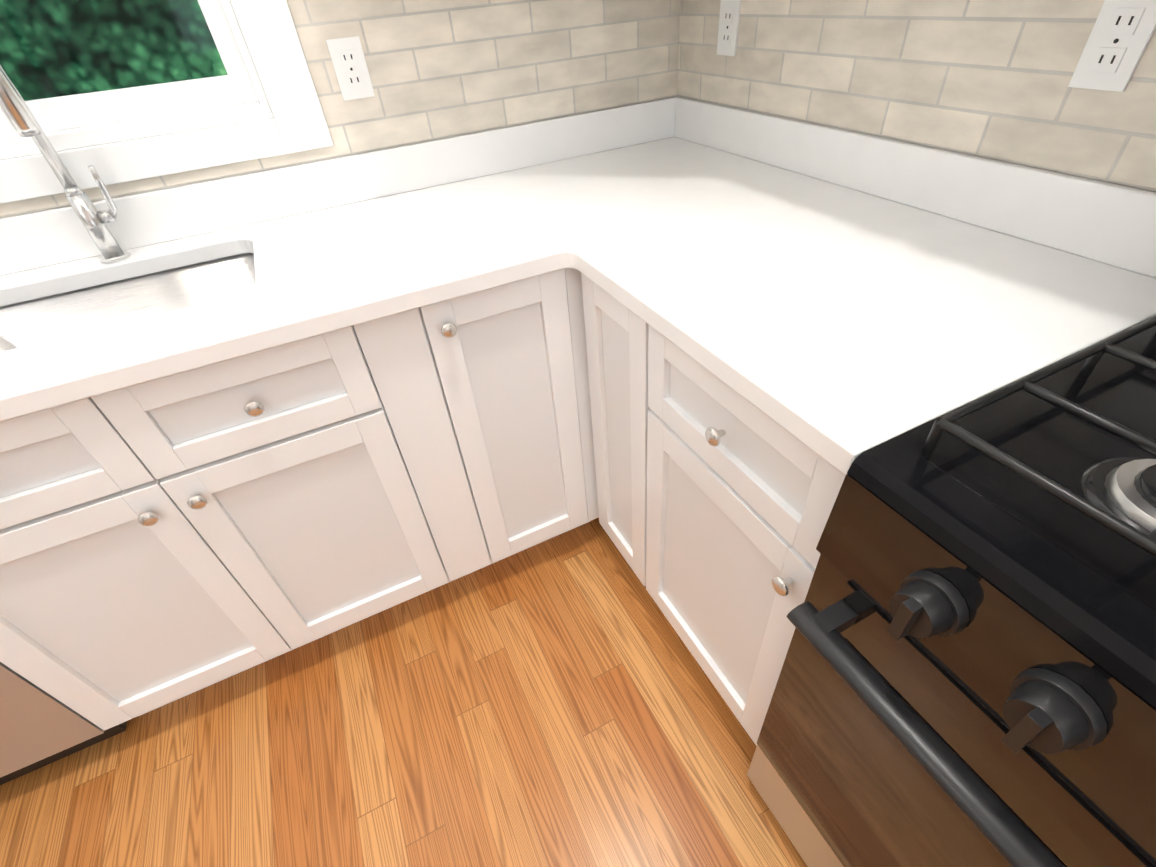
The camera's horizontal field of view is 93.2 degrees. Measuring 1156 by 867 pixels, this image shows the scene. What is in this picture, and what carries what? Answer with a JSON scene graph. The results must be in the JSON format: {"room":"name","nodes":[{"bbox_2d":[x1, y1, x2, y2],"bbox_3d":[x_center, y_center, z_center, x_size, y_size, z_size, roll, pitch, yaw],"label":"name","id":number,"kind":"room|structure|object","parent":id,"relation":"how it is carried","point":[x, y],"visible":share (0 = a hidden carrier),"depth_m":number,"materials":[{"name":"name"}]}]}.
{"room":"kitchen","nodes":[
{"label":"kitchen","id":0,"kind":"room"},
{"bbox_2d":[2,0,674,217],"bbox_3d":[-1.219,-0.678,1.063,3.585,2.520,0.150,-21,42,-17],"label":"wall","id":1,"kind":"structure","parent":0,"point":[290,165],"depth_m":1.27,"materials":[{"name":"beige tile"}]},
{"bbox_2d":[0,0,333,203],"bbox_3d":[-1.141,-1.021,0.816,1.067,1.222,0.150,-21,42,-17],"label":"window","id":2,"kind":"structure","parent":1,"relation":"in","point":[261,53],"depth_m":1.18,"materials":[{"name":"white wood"}]},
{"bbox_2d":[0,0,679,217],"bbox_3d":[-1.182,-0.609,1.028,3.285,0.383,0.008,-21,42,-17],"label":"tile backsplash","id":3,"kind":"structure","parent":1,"relation":"attached to","point":[437,69],"depth_m":1.36,"materials":[{"name":"beige tile"}]},
{"bbox_2d":[326,36,374,100],"bbox_3d":[-0.520,-0.836,1.253,0.072,0.116,0.008,-21,42,-17],"label":"outlet","id":4,"kind":"object","parent":3,"relation":"attached to","point":[350,66],"visible":1,"depth_m":1.25,"materials":[{"name":"white plastic"}]},
{"bbox_2d":[0,517,807,866],"bbox_3d":[0.050,1.786,0.023,3.585,0.100,5.460,-21,42,-17],"label":"floor","id":5,"kind":"structure","parent":0,"point":[558,701],"depth_m":1.25,"materials":[{"name":"brown wood"}]},
{"bbox_2d":[0,662,126,784],"bbox_3d":[-1.509,0.362,1.105,0.655,0.865,0.562,-21,42,-17],"label":"dishwasher","id":6,"kind":"object","parent":5,"relation":"on","point":[39,727],"visible":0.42,"depth_m":1.15,"materials":[{"name":"silver metal"}]},
{"bbox_2d":[0,326,449,729],"bbox_3d":[-0.859,0.117,1.341,0.808,0.895,0.646,-21,42,-17],"label":"base cabinet","id":7,"kind":"object","parent":5,"relation":"on","point":[165,540],"visible":0.88,"depth_m":1.06,"materials":[{"name":"white paint"}]},
{"bbox_2d":[0,96,813,420],"bbox_3d":[-1.015,-0.225,0.959,3.279,0.140,0.672,-21,42,-17],"label":"countertop","id":8,"kind":"structure","parent":7,"relation":"on","point":[337,243],"depth_m":1.20,"materials":[{"name":"white stone"}]},
{"bbox_2d":[0,63,130,262],"bbox_3d":[-0.989,-0.536,1.004,0.094,0.483,0.212,-21,42,-17],"label":"faucet","id":9,"kind":"object","parent":8,"relation":"on","point":[18,114],"visible":0.98,"depth_m":1.10,"materials":[{"name":"silver metal"}]},
{"bbox_2d":[0,253,255,351],"bbox_3d":[-0.924,-0.159,1.139,0.612,0.202,0.377,-21,42,-17],"label":"sink basin","id":10,"kind":"object","parent":8,"relation":"in","point":[36,321],"visible":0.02,"depth_m":1.22,"materials":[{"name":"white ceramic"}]},
{"bbox_2d":[353,308,490,581],"bbox_3d":[-0.453,-0.048,1.492,0.119,0.895,0.609,-21,42,-17],"label":"strip","id":11,"kind":"object","parent":5,"relation":"on","point":[397,354],"visible":0.85,"depth_m":1.17,"materials":[{"name":"white paint"}]},
{"bbox_2d":[418,268,587,564],"bbox_3d":[-0.256,-0.109,1.541,0.301,0.895,0.646,-21,42,-17],"label":"base cabinet","id":12,"kind":"object","parent":5,"relation":"on","point":[502,356],"visible":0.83,"depth_m":1.24,"materials":[{"name":"white paint"}]},
{"bbox_2d":[564,268,598,525],"bbox_3d":[0.178,-0.277,1.691,0.676,0.895,0.632,-21,42,-17],"label":"strip","id":13,"kind":"object","parent":5,"relation":"on","point":[573,280],"visible":0.12,"depth_m":1.29,"materials":[{"name":"white paint"}]},
{"bbox_2d":[581,273,650,585],"bbox_3d":[0.384,-0.036,1.381,0.654,0.895,0.252,-21,42,-17],"label":"base cabinet","id":14,"kind":"object","parent":5,"relation":"on","point":[616,333],"visible":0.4,"depth_m":1.19,"materials":[{"name":"white paint"}]},
{"bbox_2d":[646,325,844,745],"bbox_3d":[0.523,0.159,1.132,0.683,0.895,0.435,-21,42,-17],"label":"base cabinet","id":15,"kind":"object","parent":5,"relation":"on","point":[742,493],"visible":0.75,"depth_m":0.92,"materials":[{"name":"white paint"}]},
{"bbox_2d":[544,124,1155,475],"bbox_3d":[0.426,-0.301,0.884,0.697,0.140,0.682,-21,42,-17],"label":"countertop","id":16,"kind":"structure","parent":15,"relation":"on","point":[838,298],"depth_m":0.87,"materials":[{"name":"white stone"}]},
{"bbox_2d":[747,315,1155,866],"bbox_3d":[0.733,0.386,0.588,0.720,1.215,0.760,-21,42,-17],"label":"range","id":17,"kind":"object","parent":5,"relation":"on","point":[967,677],"visible":1,"depth_m":0.52,"materials":[{"name":"black metal"}]},
{"bbox_2d":[679,96,1155,191],"bbox_3d":[1.489,0.210,-0.306,0.150,2.520,5.460,-21,42,-17],"label":"wall","id":18,"kind":"structure","parent":0,"point":[934,147],"depth_m":1.04,"materials":[{"name":"grey paint"}]},
{"bbox_2d":[676,0,1155,190],"bbox_3d":[0.835,-0.427,0.677,0.008,0.608,2.460,-21,42,-17],"label":"tile backsplash","id":19,"kind":"structure","parent":18,"relation":"attached to","point":[988,78],"depth_m":0.98,"materials":[{"name":"beige tile"}]},
{"bbox_2d":[717,0,740,55],"bbox_3d":[0.376,-1.017,1.368,0.008,0.116,0.072,-21,42,-17],"label":"electrical outlet","id":20,"kind":"object","parent":19,"relation":"attached to","point":[729,16],"visible":1,"depth_m":1.36,"materials":[{"name":"white plastic"}]},
{"bbox_2d":[1068,0,1155,91],"bbox_3d":[0.752,-0.548,0.763,0.008,0.116,0.072,-21,42,-17],"label":"electrical outlet","id":21,"kind":"object","parent":19,"relation":"attached to","point":[1117,42],"visible":1,"depth_m":0.76,"materials":[{"name":"white plastic"}]},
{"label":"outside","id":22,"kind":"structure","parent":0,"visible":0},
{"bbox_2d":[0,0,227,100],"bbox_3d":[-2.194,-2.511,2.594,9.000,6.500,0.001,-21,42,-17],"label":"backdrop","id":23,"kind":"structure","parent":22,"point":[34,66],"depth_m":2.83,"materials":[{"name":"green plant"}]}
]}

